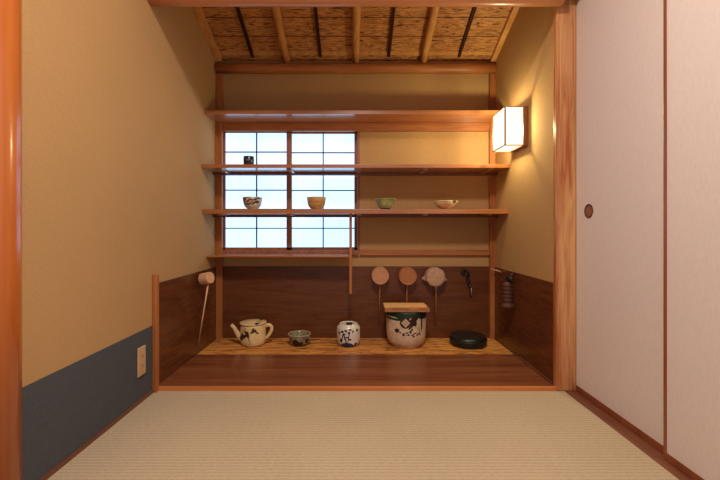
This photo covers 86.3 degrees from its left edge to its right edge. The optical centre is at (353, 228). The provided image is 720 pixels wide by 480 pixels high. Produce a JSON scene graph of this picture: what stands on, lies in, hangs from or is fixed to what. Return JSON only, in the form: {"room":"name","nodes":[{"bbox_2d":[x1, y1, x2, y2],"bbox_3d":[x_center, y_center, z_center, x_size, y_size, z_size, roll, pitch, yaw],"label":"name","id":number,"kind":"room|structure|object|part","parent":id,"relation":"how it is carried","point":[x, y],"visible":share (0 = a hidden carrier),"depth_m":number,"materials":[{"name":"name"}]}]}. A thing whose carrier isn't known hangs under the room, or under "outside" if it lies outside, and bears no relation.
{"room":"japanese tea room","nodes":[
{"label":"japanese tea room","id":0,"kind":"room"},
{"bbox_2d":[22,0,216,386],"bbox_3d":[-0.914,-0.525,0.510,0.100,2.550,4.020,0,0,0],"label":"wall","id":1,"kind":"structure","parent":0,"point":[118,136],"depth_m":1.34,"materials":[{"name":"beige paint"}]},
{"bbox_2d":[22,326,151,479],"bbox_3d":[-0.863,0.549,0.070,0.001,0.273,3.140,0,0,0],"label":"wainscot","id":2,"kind":"structure","parent":1,"relation":"attached to","point":[65,408],"depth_m":1.20,"materials":[{"name":"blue paper"}]},
{"bbox_2d":[137,345,145,377],"bbox_3d":[-0.858,0.533,1.551,0.009,0.116,0.054,0,0,0],"label":"wall outlet","id":3,"kind":"object","parent":2,"relation":"attached to","point":[141,352],"visible":1,"depth_m":1.54,"materials":[{"name":"beige plastic"}]},
{"bbox_2d":[39,390,152,479],"bbox_3d":[-0.860,0.693,0.070,0.007,0.014,3.140,0,0,0],"label":"baseboard","id":4,"kind":"structure","parent":1,"relation":"attached to","point":[75,453],"depth_m":1.26,"materials":[{"name":"brown wood"}]},
{"bbox_2d":[159,267,215,383],"bbox_3d":[-0.861,0.460,2.027,0.006,0.448,0.725,0,0,0],"label":"wall panel","id":5,"kind":"object","parent":1,"relation":"attached to","point":[181,299],"visible":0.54,"depth_m":1.93,"materials":[{"name":"brown wood"}]},
{"bbox_2d":[198,272,213,344],"bbox_3d":[-0.816,0.432,2.091,0.096,0.399,0.063,0,0,20],"label":"ladle","id":6,"kind":"object","parent":5,"relation":"hanging from","point":[207,278],"visible":1,"depth_m":2.08,"materials":[{"name":"brown wood"}]},
{"bbox_3d":[-0.822,0.465,2.091,0.070,0.333,0.009,0,0,14],"label":"handle","id":7,"kind":"part","parent":6,"relation":"part of","materials":[{"name":"brown wood"}]},
{"bbox_2d":[198,272,213,284],"bbox_3d":[-0.802,0.268,2.086,0.066,0.071,0.063,0,0,20],"label":"cup","id":8,"kind":"object","parent":6,"relation":"on","point":[207,278],"depth_m":2.07,"materials":[{"name":"brown wood"}]},
{"bbox_2d":[202,164,508,175],"bbox_3d":[0.009,-0.349,2.279,1.743,0.036,0.214,0,0,0],"label":"wall shelf","id":9,"kind":"object","parent":1,"relation":"attached to","point":[217,169],"visible":1,"depth_m":2.23,"materials":[{"name":"brown wood"}]},
{"bbox_2d":[243,156,253,163],"bbox_3d":[-0.625,-0.399,2.279,0.063,0.063,0.063,0,0,0],"label":"tea cup","id":10,"kind":"object","parent":9,"relation":"on","point":[246,159],"visible":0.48,"depth_m":2.25,"materials":[{"name":"ceramic"}]},
{"bbox_3d":[0.009,-0.339,2.367,1.743,0.015,0.038,0,0,0],"label":"rail","id":11,"kind":"part","parent":9,"relation":"part of","materials":[{"name":"brown wood"}]},
{"bbox_2d":[203,209,507,216],"bbox_3d":[0.009,-0.092,2.286,1.743,0.041,0.200,0,0,0],"label":"wall shelf","id":12,"kind":"object","parent":1,"relation":"attached to","point":[215,212],"visible":1,"depth_m":2.19,"materials":[{"name":"brown wood"}]},
{"bbox_2d":[242,197,262,208],"bbox_3d":[-0.602,-0.150,2.279,0.117,0.075,0.117,0,0,0],"label":"bowl","id":13,"kind":"object","parent":12,"relation":"on","point":[249,202],"visible":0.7,"depth_m":2.24,"materials":[{"name":"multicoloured ceramic"}]},
{"bbox_2d":[307,197,325,208],"bbox_3d":[-0.223,-0.150,2.279,0.115,0.075,0.115,0,0,0],"label":"bowl","id":14,"kind":"object","parent":12,"relation":"on","point":[313,202],"visible":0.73,"depth_m":2.24,"materials":[{"name":"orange ceramic"}]},
{"bbox_3d":[0.009,-0.079,2.367,1.743,0.015,0.038,0,0,0],"label":"rail","id":15,"kind":"part","parent":12,"relation":"part of","materials":[{"name":"brown wood"}]},
{"bbox_2d":[374,198,395,208],"bbox_3d":[0.186,-0.146,2.279,0.132,0.066,0.132,0,0,0],"label":"bowl","id":16,"kind":"object","parent":12,"relation":"on","point":[383,203],"visible":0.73,"depth_m":2.24,"materials":[{"name":"green ceramic"}]},
{"bbox_2d":[434,200,458,208],"bbox_3d":[0.546,-0.139,2.279,0.145,0.052,0.145,0,0,0],"label":"bowl","id":17,"kind":"object","parent":12,"relation":"on","point":[442,204],"visible":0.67,"depth_m":2.23,"materials":[{"name":"ceramic"}]},
{"bbox_2d":[217,61,493,265],"bbox_3d":[0.059,-0.525,2.470,1.845,2.550,0.100,0,0,0],"label":"wall","id":18,"kind":"structure","parent":0,"point":[240,91],"depth_m":2.42,"materials":[{"name":"beige paint"}]},
{"bbox_2d":[206,214,351,293],"bbox_3d":[-0.437,0.146,2.311,0.852,0.464,0.157,0,0,0],"label":"wall shelf","id":19,"kind":"object","parent":18,"relation":"attached to","point":[349,255],"visible":1,"depth_m":2.24,"materials":[{"name":"brown wood"}]},
{"bbox_2d":[205,110,498,122],"bbox_3d":[0.009,-0.675,2.307,1.743,0.022,0.182,0,0,0],"label":"wall shelf","id":20,"kind":"object","parent":18,"relation":"attached to","point":[224,116],"visible":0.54,"depth_m":2.26,"materials":[{"name":"brown wood"}]},
{"bbox_2d":[214,63,496,73],"bbox_3d":[0.009,-1.004,2.400,1.746,0.065,0.064,0,0,0],"label":"beam","id":21,"kind":"structure","parent":18,"relation":"attached to","point":[224,68],"depth_m":2.37,"materials":[{"name":"brown wood"}]},
{"bbox_2d":[223,266,488,337],"bbox_3d":[0.013,0.460,2.416,1.670,0.449,0.008,0,0,0],"label":"wall panel","id":22,"kind":"object","parent":18,"relation":"attached to","point":[314,299],"visible":0.93,"depth_m":2.41,"materials":[{"name":"brown wood"}]},
{"bbox_2d":[371,266,388,322],"bbox_3d":[0.161,0.411,2.374,0.106,0.356,0.076,0,0,0],"label":"ladle","id":23,"kind":"object","parent":22,"relation":"attached to","point":[379,274],"visible":1,"depth_m":2.34,"materials":[{"name":"brown wood"}]},
{"bbox_3d":[0.159,0.461,2.389,0.011,0.257,0.030,0,0,-10],"label":"handle","id":24,"kind":"part","parent":23,"relation":"part of","materials":[{"name":"brown wood"}]},
{"bbox_2d":[371,266,388,284],"bbox_3d":[0.161,0.286,2.374,0.106,0.106,0.076,0,0,0],"label":"cup","id":25,"kind":"object","parent":23,"relation":"on","point":[379,274],"depth_m":2.34,"materials":[{"name":"brown wood"}]},
{"bbox_2d":[398,266,416,302],"bbox_3d":[0.329,0.414,2.374,0.109,0.359,0.076,0,0,0],"label":"ladle","id":26,"kind":"object","parent":22,"relation":"attached to","point":[407,275],"visible":0.98,"depth_m":2.34,"materials":[{"name":"brown wood"}]},
{"bbox_3d":[0.329,0.465,2.389,0.011,0.257,0.029,0,0,0],"label":"handle","id":27,"kind":"part","parent":26,"relation":"part of","materials":[{"name":"brown wood"}]},
{"bbox_2d":[398,266,416,284],"bbox_3d":[0.329,0.289,2.374,0.109,0.109,0.076,0,0,0],"label":"cup","id":28,"kind":"object","parent":26,"relation":"on","point":[407,275],"depth_m":2.34,"materials":[{"name":"brown wood"}]},
{"bbox_2d":[422,267,446,324],"bbox_3d":[0.498,0.416,2.372,0.160,0.364,0.081,0,0,0],"label":"ladle","id":29,"kind":"object","parent":22,"relation":"attached to","point":[434,276],"visible":1,"depth_m":2.33,"materials":[{"name":"brown wood"}]},
{"bbox_3d":[0.510,0.469,2.389,0.011,0.257,0.030,0,0,10],"label":"handle","id":30,"kind":"part","parent":29,"relation":"part of","materials":[{"name":"brown wood"}]},
{"bbox_2d":[461,269,471,296],"bbox_3d":[0.702,0.338,2.400,0.068,0.173,0.025,0,0,0],"label":"hook","id":31,"kind":"object","parent":22,"relation":"attached to","point":[466,270],"visible":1,"depth_m":2.40,"materials":[{"name":"black metal"}]},
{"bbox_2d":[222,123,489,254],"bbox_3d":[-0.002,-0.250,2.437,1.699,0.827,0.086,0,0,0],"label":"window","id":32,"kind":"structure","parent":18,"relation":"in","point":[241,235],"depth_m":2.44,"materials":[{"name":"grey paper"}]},
{"bbox_3d":[-0.616,-0.242,2.432,0.440,0.752,0.020,0,0,0],"label":"sash","id":33,"kind":"part","parent":32,"relation":"part of","materials":[{"name":"white paper"}]},
{"bbox_3d":[-0.197,-0.242,2.454,0.435,0.752,0.020,0,0,0],"label":"sash","id":34,"kind":"part","parent":32,"relation":"part of","materials":[{"name":"white paper"}]},
{"bbox_2d":[192,7,519,62],"bbox_3d":[0.009,-1.212,2.025,1.745,0.366,0.790,0,0,0],"label":"ceiling","id":35,"kind":"structure","parent":0,"point":[286,34],"depth_m":2.21,"materials":[{"name":"brown wood"}]},
{"bbox_2d":[47,354,678,479],"bbox_3d":[0.022,0.717,0.460,1.772,0.066,3.920,0,0,0],"label":"floor","id":36,"kind":"structure","parent":0,"point":[169,435],"depth_m":1.34,"materials":[{"name":"beige wicker"}]},
{"bbox_2d":[0,0,21,479],"bbox_3d":[-0.883,-0.510,0.930,0.120,2.420,0.120,0,0,0],"label":"pillar","id":37,"kind":"structure","parent":36,"relation":"on","point":[10,10],"depth_m":0.92,"materials":[{"name":"brown wood"}]},
{"bbox_2d":[152,273,158,391],"bbox_3d":[-0.854,0.446,1.652,0.020,0.508,0.024,0,0,0],"label":"post","id":38,"kind":"object","parent":36,"relation":"on","point":[155,277],"visible":1,"depth_m":1.64,"materials":[{"name":"brown wood"}]},
{"bbox_2d":[215,73,222,338],"bbox_3d":[-0.843,-0.144,2.405,0.040,1.654,0.030,0,0,0],"label":"post","id":39,"kind":"object","parent":36,"relation":"on","point":[218,76],"visible":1,"depth_m":2.39,"materials":[{"name":"brown wood"}]},
{"bbox_2d":[198,338,512,353],"bbox_3d":[0.009,0.694,2.253,1.729,0.020,0.312,0,0,0],"label":"floor grate","id":40,"kind":"object","parent":36,"relation":"on","point":[224,345],"visible":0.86,"depth_m":2.19,"materials":[{"name":"brown wood"}]},
{"bbox_2d":[230,319,272,346],"bbox_3d":[-0.607,0.613,2.273,0.207,0.141,0.161,0,0,-40],"label":"teapot","id":41,"kind":"object","parent":40,"relation":"on","point":[252,333],"visible":1,"depth_m":2.23,"materials":[{"name":"ceramic"}]},
{"bbox_3d":[-0.688,0.614,2.274,0.090,0.113,0.041,0,0,0],"label":"spout","id":42,"kind":"part","parent":41,"relation":"part of","materials":[{"name":"ceramic"}]},
{"bbox_3d":[-0.609,0.545,2.279,0.072,0.006,0.072,0,0,0],"label":"knob","id":43,"kind":"part","parent":41,"relation":"part of","materials":[{"name":"beige ceramic"}]},
{"bbox_3d":[-0.599,0.553,2.279,0.157,0.013,0.157,0,0,0],"label":"lid","id":44,"kind":"part","parent":41,"relation":"part of","materials":[{"name":"ceramic"}]},
{"bbox_3d":[-0.509,0.609,2.279,0.059,0.100,0.020,0,0,0],"label":"handle","id":45,"kind":"part","parent":41,"relation":"part of","materials":[{"name":"ceramic"}]},
{"bbox_2d":[288,330,310,346],"bbox_3d":[-0.321,0.649,2.262,0.137,0.070,0.137,0,0,0],"label":"ceramic bowl","id":46,"kind":"object","parent":40,"relation":"on","point":[298,338],"visible":1,"depth_m":2.22,"materials":[{"name":"grey ceramic"}]},
{"bbox_2d":[337,321,359,346],"bbox_3d":[-0.033,0.619,2.266,0.137,0.129,0.133,0,0,0],"label":"jar","id":47,"kind":"object","parent":40,"relation":"on","point":[348,332],"visible":1,"depth_m":2.21,"materials":[{"name":"ceramic"}]},
{"bbox_3d":[-0.033,0.560,2.266,0.095,0.007,0.095,0,0,0],"label":"lid","id":48,"kind":"part","parent":47,"relation":"part of","materials":[{"name":"ceramic"}]},
{"bbox_2d":[383,303,429,348],"bbox_3d":[0.299,0.558,2.268,0.257,0.250,0.238,0,0,0],"label":"jar","id":49,"kind":"object","parent":40,"relation":"on","point":[405,322],"visible":1,"depth_m":2.17,"materials":[{"name":"ceramic"}]},
{"bbox_2d":[449,331,486,348],"bbox_3d":[0.677,0.655,2.279,0.217,0.057,0.217,0,0,0],"label":"basin","id":50,"kind":"object","parent":40,"relation":"on","point":[461,339],"visible":1,"depth_m":2.21,"materials":[{"name":"ceramic"}]},
{"bbox_2d":[489,73,494,338],"bbox_3d":[0.865,-0.144,2.405,0.033,1.654,0.030,0,0,0],"label":"post","id":51,"kind":"object","parent":40,"relation":"on","point":[491,75],"visible":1,"depth_m":2.39,"materials":[{"name":"brown wood"}]},
{"bbox_2d":[159,386,555,390],"bbox_3d":[0.005,0.717,1.665,1.738,0.066,0.015,0,0,0],"label":"kerb","id":52,"kind":"object","parent":36,"relation":"attached to","point":[161,388],"visible":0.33,"depth_m":1.66,"materials":[{"name":"brown wood"}]},
{"bbox_2d":[565,391,690,479],"bbox_3d":[0.958,0.725,0.090,0.101,0.051,3.180,0,0,0],"label":"door track","id":53,"kind":"object","parent":36,"relation":"on","point":[653,453],"visible":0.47,"depth_m":1.30,"materials":[{"name":"brown wood"}]},
{"bbox_2d":[576,0,662,453],"bbox_3d":[0.969,-0.200,1.196,0.022,1.800,0.952,0,0,0],"label":"door","id":54,"kind":"structure","parent":53,"relation":"on","point":[619,43],"depth_m":1.39,"materials":[{"name":"paper"}]},
{"bbox_3d":[0.960,-0.074,1.571,0.004,0.058,0.058,0,0,0],"label":"finger pull","id":55,"kind":"part","parent":54,"relation":"part of","materials":[{"name":"brown wood"}]},
{"bbox_3d":[0.961,-0.074,1.571,0.001,0.043,0.043,0,0,0],"label":"pull dish","id":56,"kind":"part","parent":54,"relation":"part of","materials":[{"name":"brown wood"}]},
{"bbox_3d":[0.970,-0.200,1.196,0.020,1.800,0.952,0,0,0],"label":"frame","id":57,"kind":"part","parent":54,"relation":"part of","materials":[{"name":"brown wood"}]},
{"bbox_2d":[663,0,719,479],"bbox_3d":[0.951,-0.200,0.659,0.020,1.800,1.018,0,0,0],"label":"door","id":58,"kind":"structure","parent":53,"relation":"on","point":[691,28],"depth_m":1.07,"materials":[{"name":"paper"}]},
{"bbox_2d":[494,0,575,390],"bbox_3d":[0.931,-0.525,2.090,0.100,2.550,0.860,0,0,0],"label":"wall","id":59,"kind":"structure","parent":0,"point":[524,71],"depth_m":1.94,"materials":[{"name":"beige paint"}]},
{"bbox_2d":[493,106,527,151],"bbox_3d":[0.822,-0.522,2.026,0.120,0.202,0.170,0,0,0],"label":"wall lamp","id":60,"kind":"object","parent":59,"relation":"attached to","point":[510,123],"visible":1,"depth_m":1.95,"materials":[{"name":"paper"}]},
{"bbox_2d":[495,267,552,381],"bbox_3d":[0.878,0.460,2.040,0.006,0.448,0.700,0,0,0],"label":"wall panel","id":61,"kind":"object","parent":59,"relation":"attached to","point":[526,329],"visible":0.98,"depth_m":1.94,"materials":[{"name":"brown wood"}]},
{"bbox_2d":[501,272,514,307],"bbox_3d":[0.833,0.329,2.081,0.070,0.190,0.068,0,0,-44],"label":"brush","id":62,"kind":"object","parent":61,"relation":"hanging from","point":[507,296],"visible":1,"depth_m":2.06,"materials":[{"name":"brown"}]},
{"bbox_2d":[513,352,552,383],"bbox_3d":[0.873,0.679,1.895,0.006,0.010,0.410,0,0,0],"label":"baseboard","id":63,"kind":"structure","parent":59,"relation":"attached to","point":[515,354],"depth_m":1.86,"materials":[{"name":"brown wood"}]},
{"bbox_2d":[553,0,574,390],"bbox_3d":[0.916,-0.510,1.671,0.084,2.420,0.030,0,0,0],"label":"pillar","id":64,"kind":"structure","parent":59,"relation":"attached to","point":[564,15],"depth_m":1.66,"materials":[{"name":"brown wood"}]},
{"bbox_3d":[0.059,-1.355,1.625,1.845,0.730,0.050,0,0,0],"label":"lintel","id":65,"kind":"object","parent":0,"visible":0},
{"bbox_2d":[147,0,564,6],"bbox_3d":[0.009,-0.995,1.625,1.746,0.096,0.094,0,0,0],"label":"lintel","id":66,"kind":"object","parent":65,"relation":"attached to","point":[154,3],"visible":1,"depth_m":1.61,"materials":[{"name":"brown wood"}]}
]}

